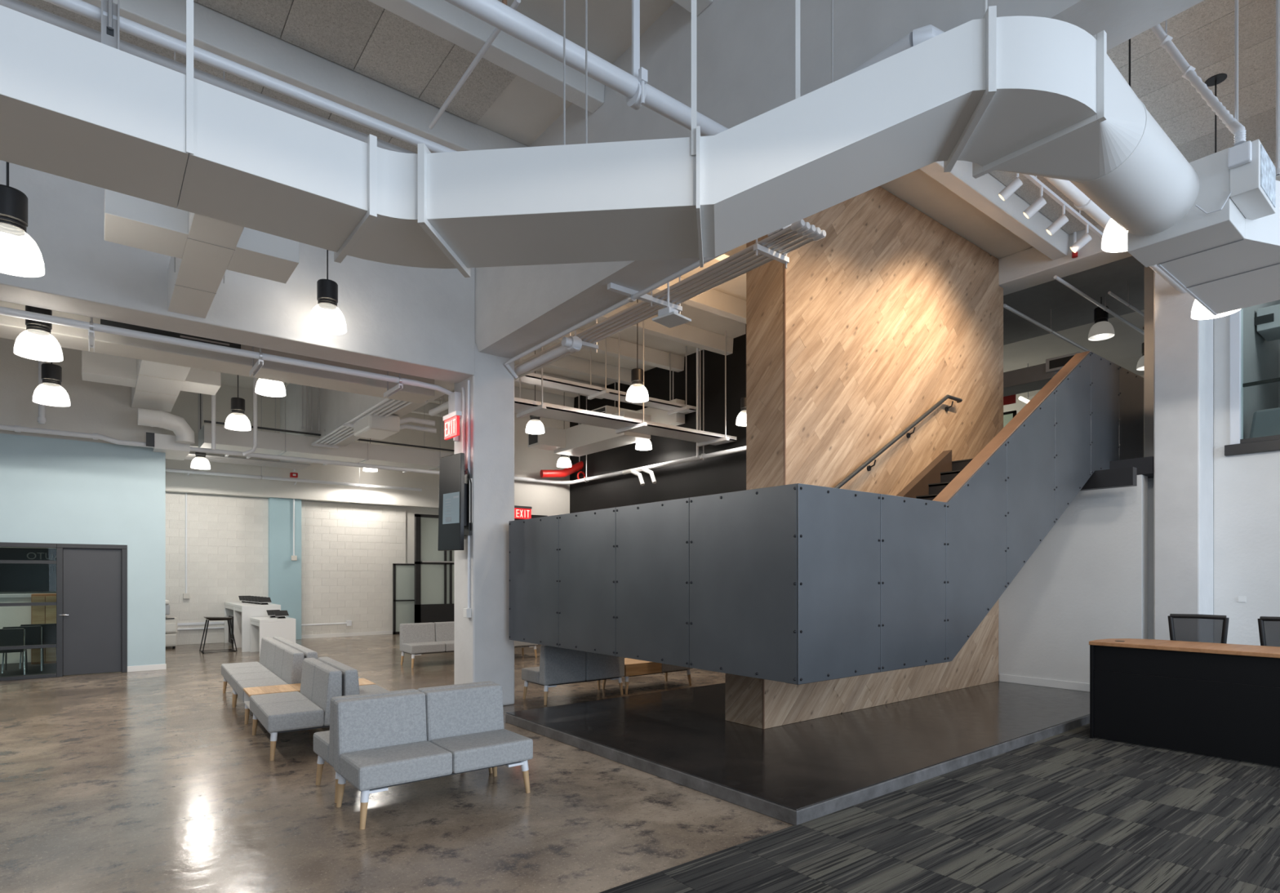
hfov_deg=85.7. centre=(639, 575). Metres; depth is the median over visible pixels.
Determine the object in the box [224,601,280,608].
countertop
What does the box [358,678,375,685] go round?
side table
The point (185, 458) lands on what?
conduit
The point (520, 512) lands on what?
exit sign
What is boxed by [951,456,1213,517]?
floor
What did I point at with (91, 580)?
door
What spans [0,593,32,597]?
countertop
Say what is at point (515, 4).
pipe
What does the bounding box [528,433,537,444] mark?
grille
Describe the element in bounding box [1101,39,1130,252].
pendant lamp
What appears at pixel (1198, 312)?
pendant lamp
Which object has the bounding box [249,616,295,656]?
table
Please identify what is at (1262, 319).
grille
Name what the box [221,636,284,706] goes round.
bench
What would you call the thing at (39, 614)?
cabinet
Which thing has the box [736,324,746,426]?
pendant lamp
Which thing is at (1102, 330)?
pendant lamp
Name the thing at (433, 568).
glass entrance
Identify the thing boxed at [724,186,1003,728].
wall
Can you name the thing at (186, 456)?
conduit
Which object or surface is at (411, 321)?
wall
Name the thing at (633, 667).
bench
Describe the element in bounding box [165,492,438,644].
wall
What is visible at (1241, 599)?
wall plate
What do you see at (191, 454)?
conduit
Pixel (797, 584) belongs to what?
staircase
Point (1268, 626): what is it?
chair
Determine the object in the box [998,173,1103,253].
track light
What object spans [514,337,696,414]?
cable tray
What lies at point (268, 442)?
duct
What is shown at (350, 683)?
bench
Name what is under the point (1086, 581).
wall
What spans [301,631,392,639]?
baseboard
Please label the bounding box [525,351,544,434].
pendant lamp
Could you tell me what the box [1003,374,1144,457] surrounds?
wall
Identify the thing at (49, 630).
chair
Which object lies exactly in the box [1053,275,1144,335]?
pipe
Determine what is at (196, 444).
bulkhead
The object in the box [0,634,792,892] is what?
floor
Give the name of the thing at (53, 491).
wall
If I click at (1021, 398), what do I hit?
linear light
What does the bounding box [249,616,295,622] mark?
countertop
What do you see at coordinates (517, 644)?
bench
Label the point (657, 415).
duct
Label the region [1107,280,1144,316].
pipe
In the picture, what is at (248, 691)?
side table
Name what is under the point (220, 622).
cable raceway
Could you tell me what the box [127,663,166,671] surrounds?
baseboard
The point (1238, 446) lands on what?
window
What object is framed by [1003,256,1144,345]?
ceiling
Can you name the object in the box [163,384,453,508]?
wall
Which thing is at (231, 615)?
mini fridge
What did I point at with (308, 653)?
bench
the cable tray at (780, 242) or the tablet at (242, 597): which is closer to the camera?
the cable tray at (780, 242)
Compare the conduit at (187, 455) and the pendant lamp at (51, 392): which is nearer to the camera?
the pendant lamp at (51, 392)
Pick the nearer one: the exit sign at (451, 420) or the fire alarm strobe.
the exit sign at (451, 420)
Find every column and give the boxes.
[453,343,514,705]
[1153,271,1213,639]
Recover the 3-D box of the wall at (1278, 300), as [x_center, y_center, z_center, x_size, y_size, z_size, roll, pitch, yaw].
[10.996,-3.156,7.761,3.840,3.240,6.240,0,0,-38]
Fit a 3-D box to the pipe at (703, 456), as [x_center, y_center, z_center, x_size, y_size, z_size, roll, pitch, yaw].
[-0.254,-3.393,14.567,2.292,2.714,8.304,0,0,-38]
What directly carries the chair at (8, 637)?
on the floor at (152, 781)
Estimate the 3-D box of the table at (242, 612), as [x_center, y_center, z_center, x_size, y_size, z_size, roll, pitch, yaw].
[-9.378,1.187,16.637,0.780,1.034,2.700,0,0,-38]
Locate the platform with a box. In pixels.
[505,681,1089,825]
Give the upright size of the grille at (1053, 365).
0.256 m
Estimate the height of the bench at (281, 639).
0.788 m
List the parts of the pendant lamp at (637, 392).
cord, lamp shade, lamp shade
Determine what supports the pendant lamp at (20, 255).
hanging from the ceiling at (397, 63)
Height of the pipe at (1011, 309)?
0.511 m
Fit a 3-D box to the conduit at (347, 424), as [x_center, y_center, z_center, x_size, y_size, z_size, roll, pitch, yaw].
[-5.071,-2.772,12.585,0.528,0.096,5.640,0,0,-38]
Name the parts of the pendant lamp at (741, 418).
lamp shade, lamp shade, cord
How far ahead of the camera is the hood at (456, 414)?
8.62 m
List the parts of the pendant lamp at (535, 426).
lamp shade, lamp shade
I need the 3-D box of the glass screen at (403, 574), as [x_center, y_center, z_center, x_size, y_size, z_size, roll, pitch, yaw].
[-6.901,0.676,20.206,0.655,2.057,0.072,0,0,-38]
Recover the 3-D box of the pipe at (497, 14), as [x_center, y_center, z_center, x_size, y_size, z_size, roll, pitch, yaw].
[-2.059,-3.823,1.795,8.592,1.906,1.462,0,0,-38]
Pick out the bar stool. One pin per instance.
(228, 619)
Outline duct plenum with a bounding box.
[1127,147,1279,315]
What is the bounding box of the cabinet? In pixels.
[31,593,56,664]
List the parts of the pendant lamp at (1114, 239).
lamp shade, cord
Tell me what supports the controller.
attached to the duct plenum
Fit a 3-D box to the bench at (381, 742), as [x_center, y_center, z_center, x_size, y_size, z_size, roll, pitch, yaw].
[-1.548,1.312,5.249,1.321,0.788,0.642,0,0,-38]
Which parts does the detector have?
stem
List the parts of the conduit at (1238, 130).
hanger rod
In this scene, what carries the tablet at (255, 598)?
on the table at (242, 612)
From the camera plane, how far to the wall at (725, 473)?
15.15 m
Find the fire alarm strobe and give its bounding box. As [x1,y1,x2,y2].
[289,468,297,478]
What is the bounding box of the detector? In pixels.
[1071,231,1077,257]
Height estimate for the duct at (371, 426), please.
0.378 m
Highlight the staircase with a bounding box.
[508,351,1143,684]
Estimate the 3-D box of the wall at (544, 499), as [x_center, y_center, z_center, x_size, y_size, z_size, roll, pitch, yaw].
[-2.941,-1.536,18.011,2.460,6.480,0.240,0,0,-38]
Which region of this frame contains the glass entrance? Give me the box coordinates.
[414,513,453,622]
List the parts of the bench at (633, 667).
leg, leg, frame, leg, seat, leg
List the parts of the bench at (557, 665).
leg, seat, leg, backrest, frame, leg, backrest, leg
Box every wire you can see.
[301,385,303,429]
[306,386,308,430]
[310,386,312,430]
[317,387,319,431]
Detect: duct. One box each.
[0,0,1199,277]
[81,350,221,460]
[104,51,299,318]
[198,382,453,471]
[353,412,436,439]
[528,357,650,456]
[591,370,684,426]
[1003,351,1079,396]
[1253,303,1279,341]
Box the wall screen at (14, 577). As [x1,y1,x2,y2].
[0,547,56,591]
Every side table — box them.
[243,683,300,709]
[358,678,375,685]
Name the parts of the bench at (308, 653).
backrest, backrest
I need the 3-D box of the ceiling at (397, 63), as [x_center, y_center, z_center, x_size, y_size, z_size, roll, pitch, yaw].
[-0.061,-4.716,9.277,28.200,0.480,26.640,0,0,-38]
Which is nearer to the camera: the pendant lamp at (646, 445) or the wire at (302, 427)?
the wire at (302, 427)
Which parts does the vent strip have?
blade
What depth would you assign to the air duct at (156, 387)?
10.97 m
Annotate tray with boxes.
[514,219,826,380]
[514,320,736,446]
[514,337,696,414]
[514,373,696,413]
[514,397,736,445]
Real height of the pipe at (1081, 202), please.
0.970 m
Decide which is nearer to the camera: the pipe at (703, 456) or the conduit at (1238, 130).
the conduit at (1238, 130)
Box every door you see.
[56,543,127,677]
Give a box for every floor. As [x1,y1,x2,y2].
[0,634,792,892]
[599,723,1279,892]
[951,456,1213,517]
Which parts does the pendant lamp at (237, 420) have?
lamp shade, lamp shade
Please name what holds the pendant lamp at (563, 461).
hanging from the ceiling at (397, 63)
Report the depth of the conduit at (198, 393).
16.83 m
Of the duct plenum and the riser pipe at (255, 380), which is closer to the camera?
the duct plenum
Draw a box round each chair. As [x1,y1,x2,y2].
[0,628,27,675]
[1,626,44,673]
[18,623,56,669]
[1167,613,1229,644]
[1249,407,1279,438]
[1257,616,1279,646]
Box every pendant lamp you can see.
[0,161,44,277]
[13,305,62,361]
[32,361,70,406]
[191,393,210,469]
[224,374,251,431]
[255,377,285,396]
[307,249,346,334]
[363,438,377,471]
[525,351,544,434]
[556,454,571,467]
[626,298,648,402]
[635,439,652,450]
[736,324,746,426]
[1088,297,1114,341]
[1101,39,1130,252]
[1136,326,1144,370]
[1191,73,1240,319]
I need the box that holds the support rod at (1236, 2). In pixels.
[1234,0,1238,146]
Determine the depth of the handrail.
8.47 m
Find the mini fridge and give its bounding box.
[228,614,233,644]
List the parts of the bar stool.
seat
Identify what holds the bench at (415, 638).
on the floor at (152, 781)
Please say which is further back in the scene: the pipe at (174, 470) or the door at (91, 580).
the pipe at (174, 470)
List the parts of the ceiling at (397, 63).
panel, panel, panel, panel, panel, panel, panel, panel, panel, panel, panel, panel, panel, panel, panel, panel, panel, panel, panel, panel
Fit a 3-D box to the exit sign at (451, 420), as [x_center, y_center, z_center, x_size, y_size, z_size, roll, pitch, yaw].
[-2.374,-1.896,8.720,0.074,0.300,0.420,0,0,-38]
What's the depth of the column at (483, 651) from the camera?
8.93 m
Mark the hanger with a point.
(109, 26)
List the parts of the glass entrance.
pane, pane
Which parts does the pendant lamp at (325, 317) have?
lamp shade, lamp shade, cord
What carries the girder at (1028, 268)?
attached to the ceiling at (397, 63)
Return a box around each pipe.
[0,306,417,386]
[0,424,439,475]
[37,360,46,424]
[165,395,422,491]
[211,395,215,449]
[241,377,257,456]
[428,0,520,128]
[428,329,582,416]
[444,0,944,136]
[514,347,746,485]
[540,456,585,479]
[1003,303,1091,351]
[1044,177,1186,293]
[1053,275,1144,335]
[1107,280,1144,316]
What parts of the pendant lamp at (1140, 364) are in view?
lamp shade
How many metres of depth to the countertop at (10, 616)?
13.40 m
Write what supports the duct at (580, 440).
hanging from the ceiling at (397, 63)
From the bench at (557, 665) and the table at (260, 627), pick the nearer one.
the bench at (557, 665)
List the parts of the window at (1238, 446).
sill, stool rail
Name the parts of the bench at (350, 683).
backrest, backrest, seat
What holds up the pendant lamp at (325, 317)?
hanging from the ceiling at (397, 63)
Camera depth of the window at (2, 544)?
11.36 m
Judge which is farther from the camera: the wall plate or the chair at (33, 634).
the chair at (33, 634)
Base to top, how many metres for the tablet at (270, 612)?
0.163 m
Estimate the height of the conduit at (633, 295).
0.258 m
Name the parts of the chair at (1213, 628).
frame, rail, frame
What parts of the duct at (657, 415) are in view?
hanger rod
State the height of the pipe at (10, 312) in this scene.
2.314 m
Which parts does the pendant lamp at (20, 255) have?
cord, lamp shade, lamp shade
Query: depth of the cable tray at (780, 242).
6.84 m
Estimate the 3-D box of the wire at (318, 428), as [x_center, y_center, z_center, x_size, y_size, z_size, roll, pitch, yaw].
[-6.714,-3.887,14.422,0.048,1.725,0.042,0,0,-38]
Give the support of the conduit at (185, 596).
attached to the wall at (349, 552)
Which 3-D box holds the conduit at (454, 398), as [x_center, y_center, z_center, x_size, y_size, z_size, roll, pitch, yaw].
[-2.515,-0.991,8.860,0.505,3.057,0.610,0,0,-38]
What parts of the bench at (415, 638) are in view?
leg, leg, backrest, seat, frame, backrest, seat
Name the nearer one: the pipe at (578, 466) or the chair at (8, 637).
the chair at (8, 637)
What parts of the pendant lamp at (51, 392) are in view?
lamp shade, lamp shade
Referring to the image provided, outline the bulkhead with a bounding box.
[190,440,407,473]
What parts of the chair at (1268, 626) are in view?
frame, rail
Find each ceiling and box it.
[18,0,1279,417]
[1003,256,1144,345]
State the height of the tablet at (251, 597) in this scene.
0.163 m
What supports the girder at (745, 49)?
attached to the ceiling at (397, 63)
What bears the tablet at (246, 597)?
on the table at (242, 612)
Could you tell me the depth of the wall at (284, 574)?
18.20 m
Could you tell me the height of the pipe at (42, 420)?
2.309 m
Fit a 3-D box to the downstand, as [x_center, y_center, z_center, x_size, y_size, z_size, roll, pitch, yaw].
[-7.862,-3.660,6.238,12.186,2.232,0.528,0,0,-38]
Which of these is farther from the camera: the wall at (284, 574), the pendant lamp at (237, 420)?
the wall at (284, 574)
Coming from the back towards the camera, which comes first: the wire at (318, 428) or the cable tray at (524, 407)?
the wire at (318, 428)
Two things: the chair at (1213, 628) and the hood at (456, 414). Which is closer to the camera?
the chair at (1213, 628)
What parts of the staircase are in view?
guard panel, guard panel, guard panel, guard panel, guard panel, guard panel, guard panel, guard panel, guard panel, guard panel, guard panel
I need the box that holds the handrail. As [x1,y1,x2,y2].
[833,394,962,488]
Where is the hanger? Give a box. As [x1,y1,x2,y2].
[101,0,119,49]
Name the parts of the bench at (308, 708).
leg, leg, seat, seat, frame, backrest, backrest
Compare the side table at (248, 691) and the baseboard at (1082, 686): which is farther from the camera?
the baseboard at (1082, 686)
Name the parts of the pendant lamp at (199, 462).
cord, lamp shade, lamp shade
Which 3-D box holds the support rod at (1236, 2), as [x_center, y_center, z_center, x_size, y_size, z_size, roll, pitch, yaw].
[3.892,-3.546,4.500,0.031,1.860,0.031,0,0,-16]
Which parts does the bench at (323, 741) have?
leg, seat, leg, backrest, backrest, leg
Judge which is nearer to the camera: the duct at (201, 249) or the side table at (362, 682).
the duct at (201, 249)
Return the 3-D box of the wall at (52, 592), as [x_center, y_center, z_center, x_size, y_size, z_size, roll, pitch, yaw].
[-15.132,0.264,12.975,9.120,2.880,0.240,0,0,-38]
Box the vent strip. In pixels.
[100,319,240,349]
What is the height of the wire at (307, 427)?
1.725 m
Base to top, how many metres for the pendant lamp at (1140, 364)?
0.792 m
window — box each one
[0,542,56,680]
[1224,308,1279,456]
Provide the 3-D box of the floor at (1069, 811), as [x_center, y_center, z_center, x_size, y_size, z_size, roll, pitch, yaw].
[3.397,1.699,3.812,11.256,0.011,4.284,0,0,-38]
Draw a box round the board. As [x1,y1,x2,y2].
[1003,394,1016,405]
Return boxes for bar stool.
[199,617,237,653]
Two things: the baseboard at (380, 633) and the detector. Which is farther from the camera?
the baseboard at (380, 633)
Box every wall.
[0,160,475,383]
[0,337,165,666]
[0,546,56,594]
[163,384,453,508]
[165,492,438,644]
[267,497,301,639]
[514,413,569,515]
[569,333,746,513]
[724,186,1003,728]
[998,474,1147,683]
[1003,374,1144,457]
[1144,266,1153,639]
[1213,300,1278,460]
[1213,315,1279,645]
[1278,299,1279,407]
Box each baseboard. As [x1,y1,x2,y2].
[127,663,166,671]
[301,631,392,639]
[999,674,1089,692]
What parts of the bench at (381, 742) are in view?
leg, leg, backrest, seat, frame, backrest, seat, leg, leg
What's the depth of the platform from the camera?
6.71 m
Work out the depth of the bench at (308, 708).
6.68 m
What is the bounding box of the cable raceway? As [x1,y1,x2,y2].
[177,621,224,630]
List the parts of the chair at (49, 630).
leg, backrest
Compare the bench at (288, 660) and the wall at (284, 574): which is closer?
the bench at (288, 660)
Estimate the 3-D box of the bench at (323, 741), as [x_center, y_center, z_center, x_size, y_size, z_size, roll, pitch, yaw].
[-1.956,1.312,5.790,1.321,0.788,0.642,0,0,-38]
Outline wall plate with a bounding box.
[1238,596,1245,602]
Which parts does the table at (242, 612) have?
panel, panel, panel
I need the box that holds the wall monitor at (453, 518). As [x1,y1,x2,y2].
[437,453,471,551]
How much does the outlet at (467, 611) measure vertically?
0.120 m
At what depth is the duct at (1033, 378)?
13.81 m
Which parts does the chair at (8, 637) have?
backrest, rail, leg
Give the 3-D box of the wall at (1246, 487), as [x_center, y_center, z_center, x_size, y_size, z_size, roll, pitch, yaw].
[9.349,-1.536,6.614,0.216,6.480,6.000,0,0,-38]
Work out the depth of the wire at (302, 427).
14.22 m
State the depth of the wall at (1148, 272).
10.05 m
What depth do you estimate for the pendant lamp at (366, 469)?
18.75 m
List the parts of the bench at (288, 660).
leg, leg, seat, seat, backrest, backrest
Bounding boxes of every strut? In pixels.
[88,317,94,351]
[249,346,263,377]
[383,370,403,398]
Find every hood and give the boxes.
[443,410,462,421]
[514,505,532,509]
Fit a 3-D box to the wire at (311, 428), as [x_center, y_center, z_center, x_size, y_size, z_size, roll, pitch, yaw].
[-6.824,-3.887,14.335,0.048,1.725,0.042,0,0,-38]
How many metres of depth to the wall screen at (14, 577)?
14.44 m
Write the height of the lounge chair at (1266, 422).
0.768 m
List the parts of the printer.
panel, drawer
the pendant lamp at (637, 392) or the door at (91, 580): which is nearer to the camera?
the pendant lamp at (637, 392)
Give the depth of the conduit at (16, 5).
3.81 m
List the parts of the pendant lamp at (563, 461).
lamp shade, lamp shade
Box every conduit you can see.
[0,0,415,153]
[43,0,457,152]
[182,473,189,599]
[184,393,302,469]
[185,456,306,468]
[185,457,304,469]
[186,455,306,467]
[187,453,310,466]
[187,454,308,466]
[204,420,453,451]
[291,481,297,560]
[311,398,427,448]
[417,380,472,617]
[504,248,733,378]
[1151,19,1246,146]
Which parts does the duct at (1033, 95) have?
hanger rod, hanger rod, hanger rod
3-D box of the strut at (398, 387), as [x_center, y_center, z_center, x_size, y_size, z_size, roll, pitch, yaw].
[-3.213,-3.563,8.975,0.048,2.374,0.600,0,0,-38]
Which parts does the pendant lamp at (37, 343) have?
lamp shade, lamp shade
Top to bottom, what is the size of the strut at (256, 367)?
2.374 m
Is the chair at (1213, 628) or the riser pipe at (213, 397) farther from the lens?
the riser pipe at (213, 397)
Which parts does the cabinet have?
door, door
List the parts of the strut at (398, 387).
rod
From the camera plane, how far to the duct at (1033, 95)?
3.36 m
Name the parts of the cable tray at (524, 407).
rod, rod, rod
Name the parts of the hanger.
rod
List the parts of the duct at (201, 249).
hanger rod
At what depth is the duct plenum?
4.67 m
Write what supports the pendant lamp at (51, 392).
hanging from the ceiling at (397, 63)
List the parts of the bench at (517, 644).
seat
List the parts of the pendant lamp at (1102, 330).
lamp shade, lamp shade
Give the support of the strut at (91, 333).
hanging from the ceiling at (397, 63)
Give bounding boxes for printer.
[165,599,177,648]
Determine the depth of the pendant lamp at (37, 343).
6.79 m
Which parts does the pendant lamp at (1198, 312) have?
cord, lamp shade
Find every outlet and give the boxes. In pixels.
[301,620,351,626]
[463,608,471,617]
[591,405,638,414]
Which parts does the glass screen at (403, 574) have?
pane, pane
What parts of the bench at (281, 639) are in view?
backrest, backrest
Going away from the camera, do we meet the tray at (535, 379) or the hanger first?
the hanger
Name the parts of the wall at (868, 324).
corner trim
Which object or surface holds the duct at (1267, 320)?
hanging from the ceiling at (397, 63)
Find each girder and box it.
[280,0,1204,464]
[998,224,1132,295]
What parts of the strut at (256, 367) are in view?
rod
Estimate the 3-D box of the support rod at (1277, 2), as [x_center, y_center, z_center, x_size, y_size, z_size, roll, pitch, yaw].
[4.161,-3.546,4.500,0.031,1.860,0.031,0,0,-16]
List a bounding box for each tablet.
[241,595,248,602]
[244,595,256,603]
[250,596,259,604]
[253,596,266,604]
[257,597,271,604]
[266,609,279,617]
[273,610,288,618]
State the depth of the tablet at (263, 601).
15.97 m
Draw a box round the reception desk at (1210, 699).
[1088,638,1279,767]
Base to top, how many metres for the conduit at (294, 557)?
2.110 m
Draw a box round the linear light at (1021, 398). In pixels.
[1018,363,1029,403]
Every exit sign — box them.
[443,410,462,439]
[514,505,532,519]
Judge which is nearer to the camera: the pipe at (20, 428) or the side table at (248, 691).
the side table at (248, 691)
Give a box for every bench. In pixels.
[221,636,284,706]
[231,644,304,724]
[249,657,342,760]
[272,636,295,645]
[288,643,361,678]
[313,680,494,803]
[317,657,389,696]
[333,683,533,829]
[400,621,453,668]
[514,640,537,657]
[521,644,624,705]
[602,657,692,694]
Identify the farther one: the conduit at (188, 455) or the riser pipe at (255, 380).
the conduit at (188, 455)
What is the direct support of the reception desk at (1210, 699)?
on the floor at (1069, 811)
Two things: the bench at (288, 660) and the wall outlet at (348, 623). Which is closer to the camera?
the bench at (288, 660)
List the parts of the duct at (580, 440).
hanger rod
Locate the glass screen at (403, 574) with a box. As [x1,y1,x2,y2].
[392,563,414,634]
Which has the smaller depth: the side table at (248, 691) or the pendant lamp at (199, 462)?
the side table at (248, 691)
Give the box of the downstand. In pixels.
[0,300,434,403]
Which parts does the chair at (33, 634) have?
leg, backrest, rail, leg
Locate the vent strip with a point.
(103, 322)
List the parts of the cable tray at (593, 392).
rod, rod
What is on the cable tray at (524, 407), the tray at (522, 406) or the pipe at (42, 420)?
the tray at (522, 406)
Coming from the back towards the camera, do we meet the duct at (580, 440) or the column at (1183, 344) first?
the duct at (580, 440)
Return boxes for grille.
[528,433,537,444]
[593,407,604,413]
[1045,351,1079,373]
[1253,313,1273,325]
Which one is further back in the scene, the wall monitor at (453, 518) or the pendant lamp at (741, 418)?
the pendant lamp at (741, 418)
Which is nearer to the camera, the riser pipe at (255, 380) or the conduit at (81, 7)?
the conduit at (81, 7)
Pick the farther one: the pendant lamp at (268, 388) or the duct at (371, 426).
the duct at (371, 426)
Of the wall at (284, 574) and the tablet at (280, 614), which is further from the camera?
the wall at (284, 574)
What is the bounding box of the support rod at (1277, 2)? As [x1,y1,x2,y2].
[1275,0,1279,176]
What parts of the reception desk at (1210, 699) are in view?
panel, panel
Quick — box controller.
[1195,138,1275,220]
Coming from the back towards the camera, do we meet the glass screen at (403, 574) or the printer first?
the glass screen at (403, 574)
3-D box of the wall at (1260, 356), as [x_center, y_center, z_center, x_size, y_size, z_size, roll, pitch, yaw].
[8.963,-3.156,10.162,3.576,3.240,0.096,0,0,-38]
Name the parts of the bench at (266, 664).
leg, seat, seat, backrest, backrest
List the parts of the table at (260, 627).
panel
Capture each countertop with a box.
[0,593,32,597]
[0,593,32,663]
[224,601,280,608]
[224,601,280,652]
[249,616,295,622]
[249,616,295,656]
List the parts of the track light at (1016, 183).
stem, rail, stem, stem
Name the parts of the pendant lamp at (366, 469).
lamp shade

